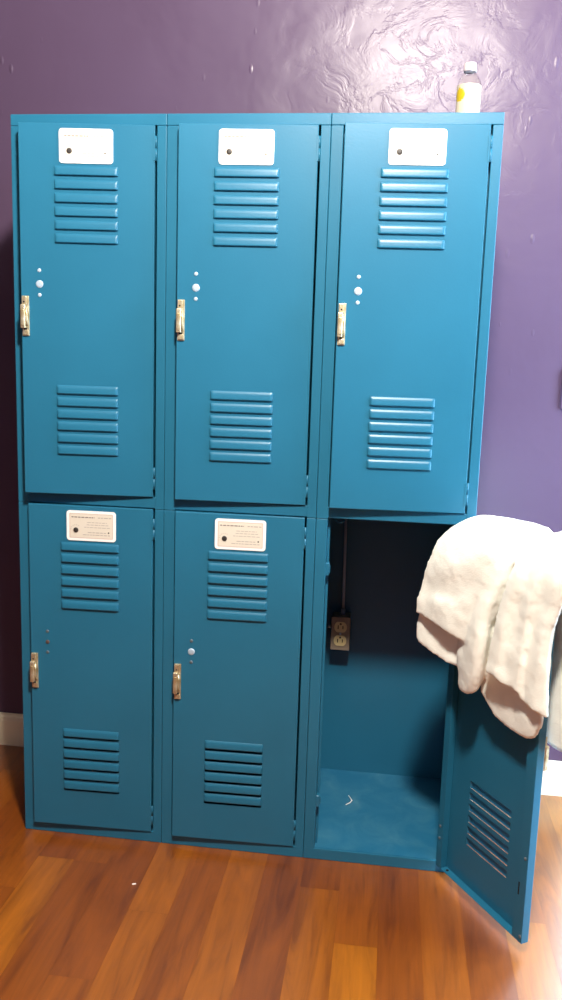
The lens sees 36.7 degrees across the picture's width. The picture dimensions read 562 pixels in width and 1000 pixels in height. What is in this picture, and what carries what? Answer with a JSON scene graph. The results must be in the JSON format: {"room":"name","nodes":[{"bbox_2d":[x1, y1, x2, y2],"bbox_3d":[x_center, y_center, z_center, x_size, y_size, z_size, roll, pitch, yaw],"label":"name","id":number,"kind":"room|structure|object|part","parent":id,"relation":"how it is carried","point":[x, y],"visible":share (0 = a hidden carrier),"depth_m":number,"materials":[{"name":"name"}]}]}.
{"room":"changing room","nodes":[
{"label":"changing room","id":0,"kind":"room"},
{"bbox_2d":[0,0,561,760],"bbox_3d":[-0.555,-0.589,2.073,3.500,2.500,0.100,3,10,7],"label":"wall","id":1,"kind":"structure","parent":0,"point":[57,56],"depth_m":1.90,"materials":[{"name":"purple paint"}]},
{"bbox_2d":[0,712,561,795],"bbox_3d":[-0.815,0.599,2.247,3.065,0.085,0.013,3,10,7],"label":"baseboard","id":2,"kind":"structure","parent":1,"relation":"attached to","point":[11,724],"depth_m":2.22,"materials":[{"name":"beige paint"}]},
{"bbox_2d":[560,385,561,408],"bbox_3d":[0.669,-0.249,1.911,0.072,0.090,0.008,3,10,7],"label":"wall plate","id":3,"kind":"object","parent":1,"relation":"attached to","point":[561,385],"visible":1,"depth_m":1.92,"materials":[{"name":"purple paint"}]},
{"bbox_2d":[0,745,561,999],"bbox_3d":[-0.415,1.022,0.235,4.600,0.050,4.180,3,10,7],"label":"floor","id":4,"kind":"structure","parent":0,"point":[195,923],"depth_m":1.56,"materials":[{"name":"brown wood"}]},
{"bbox_2d":[10,114,167,842],"bbox_3d":[-0.364,-0.024,1.862,0.304,1.469,0.391,3,10,7],"label":"locker","id":5,"kind":"object","parent":4,"relation":"on","point":[89,191],"visible":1,"depth_m":1.68,"materials":[{"name":"blue metal"}]},
{"bbox_2d":[54,166,117,243],"bbox_3d":[-0.367,-0.556,1.597,0.121,0.139,0.004,2,10,2],"label":"vent","id":6,"kind":"object","parent":5,"relation":"attached to","point":[85,206],"depth_m":1.60,"materials":[{"name":"blue metal"}]},
{"bbox_3d":[-0.363,-0.659,1.579,0.102,0.062,0.003,2,10,2],"label":"instruction plate","id":7,"kind":"part","parent":5,"relation":"part of","materials":[{"name":"white plastic"}]},
{"bbox_3d":[-0.372,-0.356,1.641,0.258,0.699,0.016,2,10,2],"label":"door","id":8,"kind":"part","parent":5,"relation":"part of","materials":[{"name":"blue metal"}]},
{"bbox_2d":[57,385,117,455],"bbox_3d":[-0.380,-0.156,1.665,0.121,0.135,0.004,2,10,2],"label":"vent","id":9,"kind":"object","parent":5,"relation":"attached to","point":[87,415],"depth_m":1.66,"materials":[{"name":"blue metal"}]},
{"bbox_2d":[61,542,118,611],"bbox_3d":[-0.390,0.157,1.726,0.121,0.139,0.004,3,10,5],"label":"vent","id":10,"kind":"object","parent":5,"relation":"attached to","point":[69,546],"depth_m":1.72,"materials":[{"name":"blue metal"}]},
{"bbox_2d":[63,728,118,792],"bbox_3d":[-0.402,0.551,1.793,0.121,0.135,0.004,3,10,5],"label":"vent","id":11,"kind":"object","parent":5,"relation":"attached to","point":[79,733],"depth_m":1.79,"materials":[{"name":"blue metal"}]},
{"bbox_3d":[-0.394,0.356,1.770,0.258,0.699,0.016,3,10,5],"label":"door","id":12,"kind":"part","parent":5,"relation":"part of","materials":[{"name":"blue metal"}]},
{"bbox_3d":[-0.383,0.053,1.708,0.102,0.061,0.003,3,10,5],"label":"instruction plate","id":13,"kind":"part","parent":5,"relation":"part of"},
{"bbox_2d":[162,113,331,856],"bbox_3d":[-0.061,-0.009,1.829,0.304,1.469,0.381,3,10,7],"label":"locker","id":14,"kind":"object","parent":4,"relation":"on","point":[248,193],"visible":0.99,"depth_m":1.65,"materials":[{"name":"blue metal"}]},
{"bbox_2d":[204,740,262,805],"bbox_3d":[-0.100,0.566,1.755,0.121,0.135,0.004,3,10,6],"label":"vent","id":15,"kind":"object","parent":14,"relation":"attached to","point":[235,745],"depth_m":1.75,"materials":[{"name":"blue metal"}]},
{"bbox_2d":[207,551,267,621],"bbox_3d":[-0.087,0.172,1.688,0.121,0.139,0.004,3,10,6],"label":"vent","id":16,"kind":"object","parent":14,"relation":"attached to","point":[237,581],"depth_m":1.69,"materials":[{"name":"blue metal"}]},
{"bbox_3d":[-0.092,0.372,1.732,0.258,0.699,0.016,3,10,6],"label":"door","id":17,"kind":"part","parent":14,"relation":"part of","materials":[{"name":"blue metal"}]},
{"bbox_3d":[-0.080,0.069,1.671,0.102,0.062,0.003,3,10,6],"label":"instruction plate","id":18,"kind":"part","parent":14,"relation":"part of","materials":[{"name":"white paper"}]},
{"bbox_2d":[209,390,272,462],"bbox_3d":[-0.078,-0.141,1.632,0.121,0.135,0.004,3,10,4],"label":"vent","id":19,"kind":"object","parent":14,"relation":"attached to","point":[240,421],"depth_m":1.63,"materials":[{"name":"blue metal"}]},
{"bbox_2d":[213,167,279,246],"bbox_3d":[-0.065,-0.541,1.564,0.121,0.139,0.004,3,10,4],"label":"vent","id":20,"kind":"object","parent":14,"relation":"attached to","point":[246,200],"depth_m":1.56,"materials":[{"name":"blue metal"}]},
{"bbox_3d":[-0.070,-0.341,1.608,0.258,0.699,0.016,3,10,4],"label":"door","id":21,"kind":"part","parent":14,"relation":"part of","materials":[{"name":"blue metal"}]},
{"bbox_3d":[-0.063,-0.644,1.547,0.102,0.062,0.003,3,10,4],"label":"instruction plate","id":22,"kind":"part","parent":14,"relation":"part of","materials":[{"name":"white plastic"}]},
{"bbox_2d":[303,112,555,943],"bbox_3d":[0.291,0.027,1.685,0.432,1.469,0.582,3,10,7],"label":"locker","id":23,"kind":"object","parent":4,"relation":"on","point":[414,197],"visible":0.81,"depth_m":1.60,"materials":[{"name":"blue metal"}]},
{"bbox_2d":[328,519,350,650],"bbox_3d":[0.143,0.164,1.997,0.053,0.381,0.050,3,10,7],"label":"electrical outlet","id":24,"kind":"object","parent":23,"relation":"attached to","point":[340,625],"visible":0.99,"depth_m":2.00,"materials":[{"name":"brown paint"}]},
{"bbox_2d":[334,635,345,645],"bbox_3d":[0.139,0.332,2.001,0.030,0.025,0.003,3,10,7],"label":"receptacle","id":25,"kind":"object","parent":24,"relation":"attached to","point":[339,640],"depth_m":2.00,"materials":[{"name":"brown plastic"}]},
{"bbox_2d":[334,622,346,632],"bbox_3d":[0.140,0.299,1.996,0.030,0.025,0.003,3,10,7],"label":"receptacle","id":26,"kind":"object","parent":24,"relation":"attached to","point":[339,627],"depth_m":1.99,"materials":[{"name":"brown plastic"}]},
{"bbox_3d":[0.140,0.315,2.001,0.044,0.081,0.002,3,10,7],"label":"plate","id":27,"kind":"part","parent":24,"relation":"part of","materials":[{"name":"brown paint"}]},
{"bbox_2d":[366,396,434,470],"bbox_3d":[0.225,-0.125,1.593,0.121,0.135,0.004,2,10,4],"label":"vent","id":28,"kind":"object","parent":23,"relation":"attached to","point":[400,430],"depth_m":1.59,"materials":[{"name":"blue metal"}]},
{"bbox_3d":[0.232,-0.325,1.569,0.258,0.699,0.016,2,10,4],"label":"door","id":29,"kind":"part","parent":23,"relation":"part of","materials":[{"name":"blue metal"}]},
{"bbox_2d":[377,167,448,248],"bbox_3d":[0.237,-0.524,1.525,0.121,0.139,0.004,2,10,4],"label":"vent","id":30,"kind":"object","parent":23,"relation":"attached to","point":[413,213],"depth_m":1.52,"materials":[{"name":"blue metal"}]},
{"bbox_3d":[0.243,-0.628,1.507,0.102,0.062,0.003,2,10,4],"label":"instruction plate","id":31,"kind":"part","parent":23,"relation":"part of","materials":[{"name":"white plastic"}]},
{"bbox_2d":[455,62,480,111],"bbox_3d":[0.381,-0.804,1.728,0.049,0.160,0.048,3,10,7],"label":"bottle","id":32,"kind":"object","parent":23,"relation":"on","point":[468,96],"visible":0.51,"depth_m":1.71,"materials":[{"name":"white plastic"}]},
{"bbox_2d":[416,515,561,751],"bbox_3d":[0.397,0.220,1.487,0.120,0.413,0.372,-4,11,-32],"label":"towel","id":33,"kind":"object","parent":23,"relation":"hanging from","point":[489,600],"visible":1,"depth_m":1.45,"materials":[{"name":"white fabric"}]},
{"bbox_2d":[466,781,511,876],"bbox_3d":[0.390,0.616,1.592,0.004,0.135,0.121,-3,11,-25],"label":"vent","id":34,"kind":"object","parent":23,"relation":"attached to","point":[482,788],"depth_m":1.59,"materials":[{"name":"blue metal"}]},
{"bbox_3d":[0.387,0.417,1.555,0.016,0.699,0.258,-3,11,-25],"label":"door","id":35,"kind":"part","parent":23,"relation":"part of","materials":[{"name":"blue metal"}]}
]}

